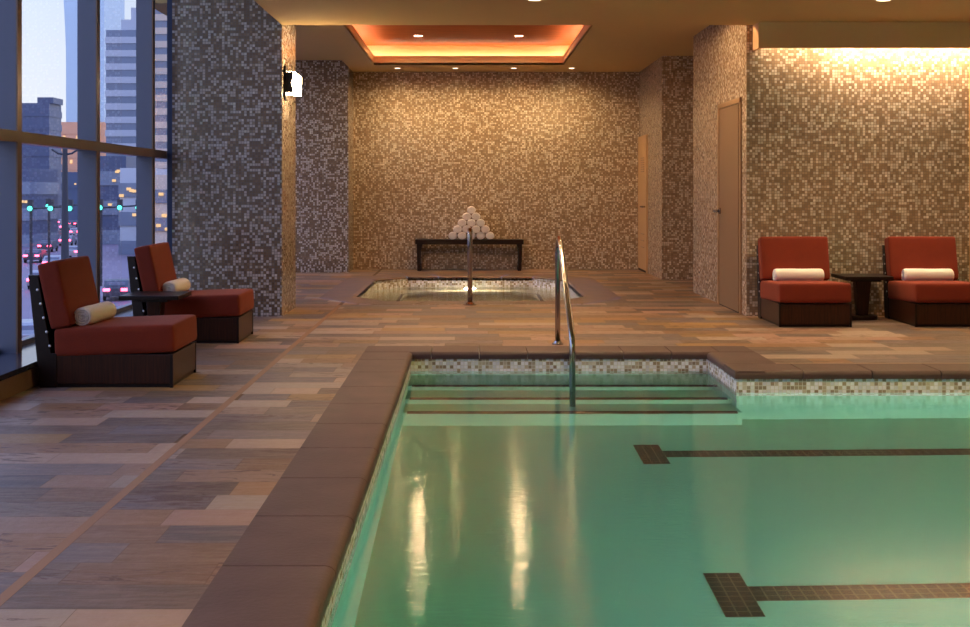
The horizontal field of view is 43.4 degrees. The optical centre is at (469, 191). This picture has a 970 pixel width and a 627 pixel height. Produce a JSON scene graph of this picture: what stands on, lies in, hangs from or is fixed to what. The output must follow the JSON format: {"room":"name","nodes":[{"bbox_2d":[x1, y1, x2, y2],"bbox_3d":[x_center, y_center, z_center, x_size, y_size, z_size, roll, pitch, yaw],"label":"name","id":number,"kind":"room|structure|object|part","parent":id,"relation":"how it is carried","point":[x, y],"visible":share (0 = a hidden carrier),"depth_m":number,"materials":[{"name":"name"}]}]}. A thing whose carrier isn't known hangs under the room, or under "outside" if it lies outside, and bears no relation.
{"room":"spa","nodes":[
{"label":"spa","id":0,"kind":"room"},
{"bbox_2d":[172,0,295,315],"bbox_3d":[-2.345,-0.925,12.235,1.059,4.350,0.930,0,0,0],"label":"wall column","id":1,"kind":"structure","parent":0,"point":[234,127],"depth_m":11.77,"materials":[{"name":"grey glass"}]},
{"bbox_2d":[167,0,171,254],"bbox_3d":[-2.900,-0.977,11.805,0.051,4.047,0.050,0,0,0],"label":"trim","id":2,"kind":"structure","parent":1,"relation":"attached to","point":[169,2],"depth_m":11.78,"materials":[{"name":"metal"}]},
{"bbox_2d":[284,66,301,100],"bbox_3d":[-1.737,-1.065,11.958,0.156,0.330,0.156,0,0,0],"label":"wall sconce","id":3,"kind":"object","parent":1,"relation":"attached to","point":[292,80],"visible":1,"depth_m":11.89,"materials":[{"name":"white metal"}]},
{"bbox_3d":[-1.804,-1.065,11.950,0.022,0.330,0.140,0,0,0],"label":"plate","id":4,"kind":"part","parent":3,"relation":"part of","materials":[{"name":"black metal"}]},
{"bbox_3d":[-1.756,-1.071,11.889,0.073,0.202,0.010,0,0,0],"label":"plate","id":5,"kind":"part","parent":3,"relation":"part of","materials":[{"name":"black metal"}]},
{"bbox_3d":[-1.725,-1.058,11.960,0.132,0.235,0.130,0,0,0],"label":"lamp shade","id":6,"kind":"part","parent":3,"relation":"part of","materials":[{"name":"white glass"}]},
{"bbox_2d":[155,0,340,59],"bbox_3d":[-2.600,-2.183,15.500,1.570,0.435,5.600,0,0,0],"label":"ceiling","id":7,"kind":"structure","parent":0,"point":[309,46],"depth_m":16.25,"materials":[{"name":"beige paint"}]},
{"bbox_2d":[296,60,352,271],"bbox_3d":[-2.600,-0.575,18.675,1.570,3.650,0.950,0,0,0],"label":"wall","id":8,"kind":"structure","parent":0,"point":[324,108],"depth_m":18.20,"materials":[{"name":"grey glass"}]},
{"bbox_2d":[353,25,583,44],"bbox_3d":[-0.020,-2.210,15.250,3.120,0.080,5.640,0,0,0],"label":"ceiling","id":9,"kind":"structure","parent":0,"point":[370,34],"depth_m":16.70,"materials":[{"name":"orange paint"}]},
{"bbox_2d":[0,269,969,626],"bbox_3d":[3.154,1.201,7.975,11.692,0.004,21.950,0,0,0],"label":"floor","id":10,"kind":"structure","parent":0,"point":[120,506],"depth_m":6.43,"materials":[{"name":"tile"}]},
{"bbox_2d":[0,366,38,400],"bbox_3d":[-2.913,1.165,4.385,0.443,0.170,14.770,0,0,0],"label":"curb","id":11,"kind":"object","parent":10,"relation":"on","point":[11,386],"depth_m":7.27,"materials":[{"name":"wood"}]},
{"bbox_2d":[0,308,132,380],"bbox_3d":[-2.908,1.063,4.385,0.455,0.033,14.770,0,0,0],"label":"trim","id":12,"kind":"structure","parent":11,"relation":"on","point":[11,364],"depth_m":7.58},
{"bbox_2d":[0,0,21,352],"bbox_3d":[-3.026,-0.977,7.138,0.178,4.047,1.717,0,0,0],"label":"window","id":13,"kind":"structure","parent":12,"relation":"on","point":[10,10],"depth_m":7.92,"materials":[{"name":"blue metal"}]},
{"bbox_2d":[22,0,99,344],"bbox_3d":[-3.026,-0.977,8.829,0.178,4.047,1.717,0,0,0],"label":"window","id":14,"kind":"structure","parent":12,"relation":"on","point":[87,143],"depth_m":9.61,"materials":[{"name":"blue metal"}]},
{"bbox_2d":[100,0,154,312],"bbox_3d":[-3.026,-0.977,10.518,0.178,4.047,1.717,0,0,0],"label":"window","id":15,"kind":"structure","parent":12,"relation":"on","point":[144,151],"depth_m":11.30,"materials":[{"name":"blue metal"}]},
{"bbox_2d":[28,256,196,387],"bbox_3d":[-2.259,0.811,7.800,0.901,0.778,0.650,0,0,0],"label":"lounge chair","id":16,"kind":"object","parent":10,"relation":"on","point":[159,350],"visible":0.86,"depth_m":7.49,"materials":[{"name":"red fabric"}]},
{"bbox_3d":[-2.622,0.855,7.497,0.175,0.690,0.030,0,0,0],"label":"post","id":17,"kind":"part","parent":16,"relation":"part of","materials":[{"name":"brown wood"}]},
{"bbox_3d":[-2.627,0.760,7.800,0.125,0.480,0.575,0,0,0],"label":"panel","id":18,"kind":"part","parent":16,"relation":"part of","materials":[{"name":"brown wood"}]},
{"bbox_2d":[38,256,98,328],"bbox_3d":[-2.553,0.633,7.800,0.211,0.424,0.645,0,0,0],"label":"cushion","id":19,"kind":"object","parent":16,"relation":"on","point":[65,286],"depth_m":7.50,"materials":[{"name":"red fabric"}]},
{"bbox_2d":[74,301,116,325],"bbox_3d":[-2.394,0.775,7.800,0.129,0.119,0.459,0,0,3],"label":"rolled towel","id":20,"kind":"object","parent":16,"relation":"on","point":[90,314],"visible":0.99,"depth_m":7.66,"materials":[{"name":"white fabric"}]},
{"bbox_2d":[54,314,196,355],"bbox_3d":[-2.183,0.911,7.800,0.749,0.207,0.650,0,0,0],"label":"seat cushion","id":21,"kind":"object","parent":16,"relation":"on","point":[159,335],"depth_m":7.48,"materials":[{"name":"red fabric"}]},
{"bbox_2d":[119,291,191,315],"bbox_3d":[-2.425,0.992,9.420,0.450,0.416,0.450,0,0,0],"label":"side table","id":22,"kind":"object","parent":10,"relation":"on","point":[155,300],"visible":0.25,"depth_m":9.35,"materials":[{"name":"brown wood"}]},
{"bbox_2d":[127,242,253,342],"bbox_3d":[-2.269,0.811,9.990,0.901,0.778,0.650,0,0,0],"label":"lounge chair","id":23,"kind":"object","parent":10,"relation":"on","point":[222,315],"visible":0.64,"depth_m":9.68,"materials":[{"name":"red fabric"}]},
{"bbox_3d":[-2.632,0.855,9.688,0.175,0.690,0.030,0,0,0],"label":"post","id":24,"kind":"part","parent":23,"relation":"part of","materials":[{"name":"brown wood"}]},
{"bbox_3d":[-2.638,0.760,9.990,0.125,0.480,0.575,0,0,0],"label":"panel","id":25,"kind":"part","parent":23,"relation":"part of","materials":[{"name":"brown wood"}]},
{"bbox_2d":[134,242,176,290],"bbox_3d":[-2.563,0.633,9.990,0.211,0.424,0.645,0,0,0],"label":"cushion","id":26,"kind":"object","parent":23,"relation":"on","point":[153,263],"depth_m":9.68,"materials":[{"name":"red fabric"}]},
{"bbox_2d":[162,278,190,290],"bbox_3d":[-2.404,0.775,9.990,0.129,0.119,0.459,0,0,2],"label":"rolled towel","id":27,"kind":"object","parent":23,"relation":"on","point":[181,284],"visible":0.8,"depth_m":9.85,"materials":[{"name":"white fabric"}]},
{"bbox_2d":[164,288,253,317],"bbox_3d":[-2.193,0.911,9.990,0.749,0.207,0.650,0,0,0],"label":"seat cushion","id":28,"kind":"object","parent":23,"relation":"on","point":[215,303],"depth_m":9.67,"materials":[{"name":"red fabric"}]},
{"bbox_2d":[415,239,523,270],"bbox_3d":[-0.010,0.963,18.725,1.650,0.475,0.390,0,0,0],"label":"bench","id":29,"kind":"object","parent":10,"relation":"on","point":[419,242],"visible":0.95,"depth_m":18.53,"materials":[{"name":"black wood"}]},
{"bbox_3d":[-0.770,0.998,18.578,0.080,0.405,0.055,0,0,0],"label":"leg","id":30,"kind":"part","parent":29,"relation":"part of","materials":[{"name":"black wood"}]},
{"bbox_2d":[448,232,456,238],"bbox_3d":[-0.263,0.668,18.713,0.134,0.112,0.304,0,0,0],"label":"rolled towel","id":31,"kind":"object","parent":29,"relation":"on","point":[452,235],"visible":1,"depth_m":18.57,"materials":[{"name":"white fabric"}]},
{"bbox_2d":[453,225,461,232],"bbox_3d":[-0.192,0.569,18.710,0.135,0.111,0.304,0,0,0],"label":"rolled towel","id":32,"kind":"object","parent":31,"relation":"on","point":[457,228],"visible":0.99,"depth_m":18.56,"materials":[{"name":"white fabric"}]},
{"bbox_2d":[458,219,465,226],"bbox_3d":[-0.123,0.471,18.700,0.133,0.112,0.304,0,0,0],"label":"rolled towel","id":33,"kind":"object","parent":32,"relation":"on","point":[461,222],"visible":1,"depth_m":18.55,"materials":[{"name":"white fabric"}]},
{"bbox_2d":[458,232,465,238],"bbox_3d":[-0.121,0.667,18.698,0.135,0.111,0.304,0,0,0],"label":"rolled towel","id":34,"kind":"object","parent":29,"relation":"on","point":[461,235],"visible":0.98,"depth_m":18.55,"materials":[{"name":"white fabric"}]},
{"bbox_2d":[462,225,470,232],"bbox_3d":[-0.052,0.569,18.701,0.133,0.112,0.304,0,0,0],"label":"rolled towel","id":35,"kind":"object","parent":34,"relation":"on","point":[465,228],"visible":0.71,"depth_m":18.55,"materials":[{"name":"white fabric"}]},
{"bbox_2d":[476,232,484,238],"bbox_3d":[0.163,0.668,18.713,0.134,0.112,0.304,0,0,0],"label":"rolled towel","id":36,"kind":"object","parent":29,"relation":"on","point":[480,235],"visible":0.98,"depth_m":18.57,"materials":[{"name":"white fabric"}]},
{"bbox_2d":[472,225,479,232],"bbox_3d":[0.092,0.570,18.703,0.134,0.112,0.304,0,0,0],"label":"rolled towel","id":37,"kind":"object","parent":36,"relation":"on","point":[476,229],"visible":0.89,"depth_m":18.56,"materials":[{"name":"white fabric"}]},
{"bbox_2d":[467,219,475,226],"bbox_3d":[0.021,0.472,18.701,0.134,0.112,0.304,0,0,0],"label":"rolled towel","id":38,"kind":"object","parent":37,"relation":"on","point":[471,222],"visible":0.99,"depth_m":18.55,"materials":[{"name":"white fabric"}]},
{"bbox_2d":[462,213,470,219],"bbox_3d":[-0.050,0.374,18.717,0.134,0.112,0.304,0,0,0],"label":"rolled towel","id":39,"kind":"object","parent":38,"relation":"on","point":[466,216],"visible":1,"depth_m":18.57,"materials":[{"name":"white fabric"}]},
{"bbox_2d":[467,206,475,213],"bbox_3d":[0.021,0.275,18.707,0.135,0.111,0.304,0,0,0],"label":"rolled towel","id":40,"kind":"object","parent":39,"relation":"on","point":[471,209],"visible":1,"depth_m":18.56,"materials":[{"name":"white fabric"}]},
{"bbox_2d":[472,213,479,219],"bbox_3d":[0.092,0.373,18.711,0.135,0.111,0.304,0,0,0],"label":"rolled towel","id":41,"kind":"object","parent":38,"relation":"on","point":[475,216],"visible":1,"depth_m":18.56,"materials":[{"name":"white fabric"}]},
{"bbox_2d":[476,219,484,226],"bbox_3d":[0.163,0.471,18.704,0.135,0.111,0.304,0,0,0],"label":"rolled towel","id":42,"kind":"object","parent":37,"relation":"on","point":[480,222],"visible":1,"depth_m":18.56,"materials":[{"name":"white fabric"}]},
{"bbox_2d":[481,225,489,232],"bbox_3d":[0.234,0.569,18.714,0.135,0.111,0.304,0,0,0],"label":"rolled towel","id":43,"kind":"object","parent":36,"relation":"on","point":[485,228],"visible":1,"depth_m":18.57,"materials":[{"name":"white fabric"}]},
{"bbox_2d":[485,232,493,238],"bbox_3d":[0.305,0.667,18.716,0.135,0.111,0.304,0,0,0],"label":"rolled towel","id":44,"kind":"object","parent":29,"relation":"on","point":[489,235],"visible":0.98,"depth_m":18.57,"materials":[{"name":"white fabric"}]},
{"bbox_3d":[0.750,0.998,18.578,0.080,0.405,0.055,0,0,0],"label":"leg","id":45,"kind":"part","parent":29,"relation":"part of","materials":[{"name":"black wood"}]},
{"bbox_2d":[358,278,581,358],"bbox_3d":[0.000,1.715,15.395,2.630,0.970,3.950,0,0,0],"label":"basin","id":46,"kind":"object","parent":10,"relation":"in","point":[417,282],"visible":0.02,"depth_m":17.37,"materials":[{"name":"beige paint"}]},
{"bbox_2d":[319,274,620,304],"bbox_3d":[0.000,1.229,15.405,3.420,0.062,4.750,0,0,0],"label":"coping","id":47,"kind":"object","parent":46,"relation":"on","point":[351,288],"visible":0.88,"depth_m":15.15,"materials":[{"name":"stone"}]},
{"bbox_2d":[463,228,476,305],"bbox_3d":[0.000,1.049,13.454,0.138,1.334,1.126,0,0,0],"label":"handrail","id":48,"kind":"object","parent":47,"relation":"on","point":[469,231],"visible":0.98,"depth_m":12.94,"materials":[{"name":"metal"}]},
{"bbox_3d":[0.000,1.049,13.475,0.054,1.334,1.084,0,0,0],"label":"rail","id":49,"kind":"part","parent":48,"relation":"part of","materials":[{"name":"metal"}]},
{"bbox_2d":[368,287,571,300],"bbox_3d":[0.000,1.355,15.395,2.630,0.001,3.950,0,0,0],"label":"water","id":50,"kind":"object","parent":46,"relation":"in","point":[406,293],"visible":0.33,"depth_m":16.13,"materials":[{"name":"liquid"}]},
{"bbox_2d":[756,236,851,326],"bbox_3d":[3.070,0.811,11.279,0.650,0.778,0.901,0,0,0],"label":"lounge chair","id":51,"kind":"object","parent":10,"relation":"on","point":[790,303],"visible":1,"depth_m":10.97,"materials":[{"name":"red fabric"}]},
{"bbox_3d":[2.768,0.855,11.642,0.030,0.690,0.175,0,0,0],"label":"post","id":52,"kind":"part","parent":51,"relation":"part of","materials":[{"name":"brown wood"}]},
{"bbox_2d":[758,236,829,280],"bbox_3d":[3.070,0.633,11.573,0.645,0.424,0.211,0,0,0],"label":"cushion","id":53,"kind":"object","parent":51,"relation":"on","point":[774,252],"depth_m":11.52,"materials":[{"name":"red fabric"}]},
{"bbox_2d":[773,269,823,280],"bbox_3d":[3.070,0.775,11.409,0.459,0.119,0.129,0,0,0],"label":"rolled towel","id":54,"kind":"object","parent":51,"relation":"on","point":[778,274],"visible":0.98,"depth_m":11.35,"materials":[{"name":"white fabric"}]},
{"bbox_2d":[760,280,850,302],"bbox_3d":[3.070,0.911,11.203,0.650,0.207,0.749,0,0,0],"label":"seat cushion","id":55,"kind":"object","parent":51,"relation":"on","point":[771,291],"depth_m":10.83,"materials":[{"name":"red fabric"}]},
{"bbox_2d":[831,273,893,319],"bbox_3d":[3.700,0.992,11.520,0.450,0.416,0.450,0,0,0],"label":"side table","id":56,"kind":"object","parent":10,"relation":"on","point":[861,281],"visible":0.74,"depth_m":11.47,"materials":[{"name":"brown wood"}]},
{"bbox_2d":[882,236,969,326],"bbox_3d":[4.280,0.811,11.279,0.650,0.778,0.901,0,0,0],"label":"lounge chair","id":57,"kind":"object","parent":10,"relation":"on","point":[920,303],"visible":0.88,"depth_m":11.31,"materials":[{"name":"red fabric"}]},
{"bbox_3d":[3.978,0.855,11.642,0.030,0.690,0.175,0,0,0],"label":"post","id":58,"kind":"part","parent":57,"relation":"part of","materials":[{"name":"brown wood"}]},
{"bbox_2d":[884,236,958,280],"bbox_3d":[4.280,0.633,11.573,0.645,0.424,0.211,0,0,0],"label":"cushion","id":59,"kind":"object","parent":57,"relation":"on","point":[900,252],"depth_m":11.52,"materials":[{"name":"red fabric"}]},
{"bbox_2d":[901,269,953,280],"bbox_3d":[4.280,0.775,11.409,0.459,0.119,0.129,0,0,0],"label":"rolled towel","id":60,"kind":"object","parent":57,"relation":"on","point":[907,274],"visible":0.98,"depth_m":11.35,"materials":[{"name":"white fabric"}]},
{"bbox_2d":[888,280,969,302],"bbox_3d":[4.280,0.911,11.203,0.650,0.207,0.749,0,0,0],"label":"seat cushion","id":61,"kind":"object","parent":57,"relation":"on","point":[899,291],"depth_m":10.84,"materials":[{"name":"red fabric"}]},
{"bbox_2d":[353,72,638,268],"bbox_3d":[0.334,-0.575,19.050,4.597,3.650,0.200,0,0,0],"label":"wall","id":62,"kind":"structure","parent":0,"point":[541,157],"depth_m":18.95,"materials":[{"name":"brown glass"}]},
{"bbox_2d":[308,25,708,71],"bbox_3d":[1.192,-2.183,15.360,6.015,0.635,7.180,0,0,0],"label":"ceiling","id":63,"kind":"structure","parent":0,"point":[604,48],"depth_m":16.19,"materials":[{"name":"beige paint"}]},
{"bbox_2d":[345,25,591,64],"bbox_3d":[-0.020,-2.018,15.250,3.120,0.304,5.640,0,0,0],"label":"cove","id":64,"kind":"structure","parent":63,"relation":"attached to","point":[409,54],"depth_m":18.06,"materials":[{"name":"paint"}]},
{"bbox_2d":[254,0,969,24],"bbox_3d":[3.592,-2.305,4.385,10.815,1.390,14.770,0,0,0],"label":"ceiling","id":65,"kind":"structure","parent":0,"point":[286,12],"depth_m":10.94,"materials":[{"name":"beige paint"}]},
{"bbox_2d":[321,359,969,626],"bbox_3d":[3.885,1.744,5.490,8.654,0.992,7.304,0,0,0],"label":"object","id":66,"kind":"object","parent":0,"point":[803,385],"visible":0.02,"depth_m":8.17,"materials":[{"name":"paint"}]},
{"bbox_2d":[552,236,575,391],"bbox_3d":[0.690,1.098,8.912,0.089,1.521,1.465,0,0,0],"label":"pool handrail","id":67,"kind":"object","parent":66,"relation":"on","point":[559,247],"visible":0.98,"depth_m":8.91,"materials":[{"name":"metal"}]},
{"bbox_2d":[182,346,969,626],"bbox_3d":[3.885,1.225,5.490,9.360,0.053,8.010,0,0,0],"label":"pool coping","id":68,"kind":"object","parent":66,"relation":"on","point":[283,570],"visible":0.97,"depth_m":5.21,"materials":[{"name":"brown tile"}]},
{"bbox_2d":[327,371,969,626],"bbox_3d":[3.885,1.806,5.490,8.714,0.927,7.364,0,0,0],"label":"pool water","id":69,"kind":"object","parent":66,"relation":"on","point":[497,498],"visible":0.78,"depth_m":5.24,"materials":[{"name":"teal liquid"}]},
{"bbox_2d":[639,56,692,279],"bbox_3d":[2.966,-0.575,17.940,0.668,3.650,2.420,0,0,0],"label":"wall","id":70,"kind":"structure","parent":0,"point":[665,85],"depth_m":16.73,"materials":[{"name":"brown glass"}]},
{"bbox_2d":[638,135,647,272],"bbox_3d":[2.591,0.175,18.492,0.085,2.050,0.905,0,0,0],"label":"door","id":71,"kind":"structure","parent":70,"relation":"in","point":[642,140],"depth_m":18.37,"materials":[{"name":"beige paint"}]},
{"bbox_2d":[693,25,841,315],"bbox_3d":[3.139,-0.575,13.220,0.922,3.650,2.820,0,0,0],"label":"wall","id":72,"kind":"structure","parent":0,"point":[792,97],"depth_m":11.81,"materials":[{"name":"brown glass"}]},
{"bbox_2d":[712,97,741,313],"bbox_3d":[2.627,0.133,12.560,0.107,2.135,1.080,0,0,0],"label":"door","id":73,"kind":"structure","parent":72,"relation":"in","point":[729,119],"depth_m":12.46,"materials":[{"name":"beige paint"}]},
{"bbox_2d":[842,48,969,315],"bbox_3d":[6.300,-0.575,11.955,5.400,3.650,0.290,0,0,0],"label":"wall","id":74,"kind":"structure","parent":0,"point":[905,111],"depth_m":11.81,"materials":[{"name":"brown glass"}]},
{"bbox_2d":[753,22,969,50],"bbox_3d":[5.867,-1.488,11.685,6.265,0.245,0.250,0,0,0],"label":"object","id":75,"kind":"structure","parent":74,"relation":"attached to","point":[765,34],"depth_m":11.56,"materials":[{"name":"beige paint"}]},
{"bbox_2d":[969,51,969,281],"bbox_3d":[4.870,-0.080,11.787,0.070,2.560,0.045,0,0,0],"label":"trim","id":76,"kind":"structure","parent":74,"relation":"attached to","point":[969,51],"depth_m":11.81,"materials":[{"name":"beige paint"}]},
{"bbox_3d":[-3.017,1.148,14.985,0.235,0.203,6.430,0,0,0],"label":"wall","id":77,"kind":"structure","parent":0,"visible":0},
{"bbox_2d":[155,149,166,159],"bbox_3d":[-3.026,-0.977,12.209,0.178,4.047,1.717,0,0,0],"label":"window","id":78,"kind":"structure","parent":77,"relation":"in","point":[159,154],"depth_m":11.62,"materials":[{"name":"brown metal"}]},
{"label":"outside","id":79,"kind":"structure","parent":0,"visible":0},
{"bbox_2d":[64,0,124,121],"bbox_3d":[-134.368,-55.770,432.500,16.735,82.623,25.000,0,0,0],"label":"curved tower","id":80,"kind":"structure","parent":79,"point":[112,12],"depth_m":420.00,"materials":[{"name":"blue glass"}]},
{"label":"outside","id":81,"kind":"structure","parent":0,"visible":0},
{"bbox_2d":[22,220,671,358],"bbox_3d":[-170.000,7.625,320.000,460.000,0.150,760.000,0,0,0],"label":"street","id":82,"kind":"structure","parent":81,"point":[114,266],"depth_m":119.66,"materials":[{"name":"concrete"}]},
{"bbox_2d":[22,319,33,337],"bbox_3d":[-21.443,6.986,60.000,1.800,1.411,4.540,0,0,-11],"label":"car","id":83,"kind":"object","parent":82,"relation":"on","point":[27,324],"visible":0.13,"depth_m":58.29,"materials":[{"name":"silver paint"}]},
{"bbox_2d":[27,270,38,288],"bbox_3d":[-34.220,6.986,98.000,1.800,1.411,4.540,0,0,-7],"label":"car","id":84,"kind":"object","parent":82,"relation":"on","point":[35,272],"visible":0.15,"depth_m":96.24,"materials":[{"name":"silver paint"}]},
{"bbox_2d":[23,249,47,262],"bbox_3d":[-47.669,6.986,134.000,1.800,1.411,4.540,0,0,-7],"label":"car","id":85,"kind":"object","parent":82,"relation":"on","point":[38,254],"visible":0.74,"depth_m":132.30,"materials":[{"name":"paint"}]},
{"bbox_2d":[22,168,58,246],"bbox_3d":[-63.889,2.178,175.875,5.177,11.044,12.550,0,0,0],"label":"building","id":86,"kind":"structure","parent":82,"relation":"on","point":[38,185],"depth_m":174.14,"materials":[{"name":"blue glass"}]},
{"bbox_2d":[22,97,62,218],"bbox_3d":[-112.329,-7.830,304.500,19.084,31.061,9.300,0,0,0],"label":"office block","id":87,"kind":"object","parent":82,"relation":"on","point":[44,116],"visible":0.36,"depth_m":300.01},
{"bbox_2d":[37,240,57,251],"bbox_3d":[-54.652,6.986,158.000,1.800,1.411,4.540,0,0,-7],"label":"car","id":88,"kind":"object","parent":82,"relation":"on","point":[43,244],"visible":0.84,"depth_m":156.29,"materials":[{"name":"paint"}]},
{"bbox_2d":[27,200,72,290],"bbox_3d":[-32.634,4.150,94.915,3.500,7.100,0.410,0,0,0],"label":"traffic signal","id":89,"kind":"object","parent":82,"relation":"on","point":[30,203],"visible":0.91,"depth_m":94.89,"materials":[{"name":"metal"}]},
{"bbox_2d":[42,255,60,262],"bbox_3d":[-41.061,6.986,121.000,1.800,1.411,4.540,0,0,-7],"label":"car","id":90,"kind":"object","parent":82,"relation":"on","point":[52,257],"visible":0.16,"depth_m":119.28,"materials":[{"name":"silver paint"}]},
{"bbox_2d":[46,199,76,261],"bbox_3d":[-36.409,4.150,109.915,3.500,7.100,0.410,0,0,0],"label":"traffic signal","id":91,"kind":"object","parent":82,"relation":"on","point":[46,199],"visible":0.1,"depth_m":109.88,"materials":[{"name":"metal"}]},
{"bbox_2d":[51,149,76,258],"bbox_3d":[-23.238,2.588,70.000,1.566,10.225,0.553,0,0,0],"label":"street lamp","id":92,"kind":"object","parent":82,"relation":"on","point":[64,218],"visible":0.71,"depth_m":69.86,"materials":[{"name":"metal"}]},
{"bbox_3d":[-23.238,-2.290,70.000,1.566,0.410,0.120,0,0,0],"label":"lamp arm","id":93,"kind":"part","parent":92,"relation":"part of","materials":[{"name":"metal"}]},
{"bbox_2d":[59,235,76,245],"bbox_3d":[-57.993,6.986,176.000,1.800,1.411,4.540,0,0,-7],"label":"car","id":94,"kind":"object","parent":82,"relation":"on","point":[72,239],"visible":0.71,"depth_m":174.65,"materials":[{"name":"silver paint"}]},
{"bbox_2d":[61,172,76,219],"bbox_3d":[-111.713,1.145,335.875,14.907,13.110,12.550,0,0,0],"label":"building","id":95,"kind":"structure","parent":82,"relation":"on","point":[72,176],"depth_m":329.98,"materials":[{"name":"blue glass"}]},
{"bbox_2d":[69,246,76,256],"bbox_3d":[-46.299,6.986,143.000,1.800,1.411,4.540,0,0,-7],"label":"car","id":96,"kind":"object","parent":82,"relation":"on","point":[72,249],"visible":0.27,"depth_m":140.89,"materials":[{"name":"silver paint"}]},
{"bbox_2d":[69,228,76,235],"bbox_3d":[-68.936,6.986,214.000,1.800,1.411,4.540,0,0,-7],"label":"car","id":97,"kind":"object","parent":82,"relation":"on","point":[73,231],"visible":0.44,"depth_m":212.04,"materials":[{"name":"silver paint"}]},
{"bbox_2d":[69,221,76,226],"bbox_3d":[-86.990,6.986,268.000,1.800,1.411,4.540,0,0,-7],"label":"car","id":98,"kind":"object","parent":82,"relation":"on","point":[73,223],"visible":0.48,"depth_m":266.18,"materials":[{"name":"paint"}]},
{"bbox_2d":[61,122,105,171],"bbox_3d":[-115.967,-6.478,374.975,16.234,28.356,30.350,0,0,0],"label":"brick block","id":99,"kind":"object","parent":82,"relation":"on","point":[69,129],"visible":0.13,"depth_m":360.03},
{"bbox_2d":[103,279,130,300],"bbox_3d":[-25.390,6.986,88.000,1.800,1.411,4.540,0,0,-11],"label":"car","id":100,"kind":"object","parent":82,"relation":"on","point":[112,287],"visible":0.72,"depth_m":86.10,"materials":[{"name":"paint"}]},
{"bbox_2d":[100,156,135,243],"bbox_3d":[-52.967,1.194,185.875,4.726,13.012,12.550,0,0,0],"label":"building","id":101,"kind":"structure","parent":82,"relation":"on","point":[110,166],"depth_m":180.02,"materials":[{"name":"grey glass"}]},
{"bbox_2d":[100,199,135,285],"bbox_3d":[-28.696,4.150,99.915,3.500,7.100,0.410,0,0,0],"label":"traffic signal","id":102,"kind":"object","parent":82,"relation":"on","point":[119,206],"visible":0.63,"depth_m":99.88,"materials":[{"name":"metal"}]},
{"bbox_2d":[105,8,135,156],"bbox_3d":[-71.209,-15.207,261.000,7.062,45.815,22.300,0,0,0],"label":"office tower","id":103,"kind":"structure","parent":82,"relation":"on","point":[120,52],"depth_m":250.00,"materials":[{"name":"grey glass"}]},
{"bbox_2d":[118,168,166,254],"bbox_3d":[-41.189,2.375,155.875,3.989,10.651,12.550,0,0,0],"label":"building","id":104,"kind":"structure","parent":82,"relation":"on","point":[126,187],"depth_m":149.86,"materials":[{"name":"concrete"}]},
{"bbox_2d":[155,9,166,168],"bbox_3d":[-54.895,-18.355,223.000,6.468,52.110,16.300,0,0,0],"label":"apartment tower","id":105,"kind":"structure","parent":82,"relation":"on","point":[160,18],"depth_m":214.98,"materials":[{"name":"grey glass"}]},
{"bbox_2d":[155,175,166,243],"bbox_3d":[-35.230,2.875,145.875,3.743,9.651,12.550,0,0,0],"label":"building","id":106,"kind":"structure","parent":82,"relation":"on","point":[160,180],"depth_m":140.00,"materials":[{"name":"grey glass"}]}
]}

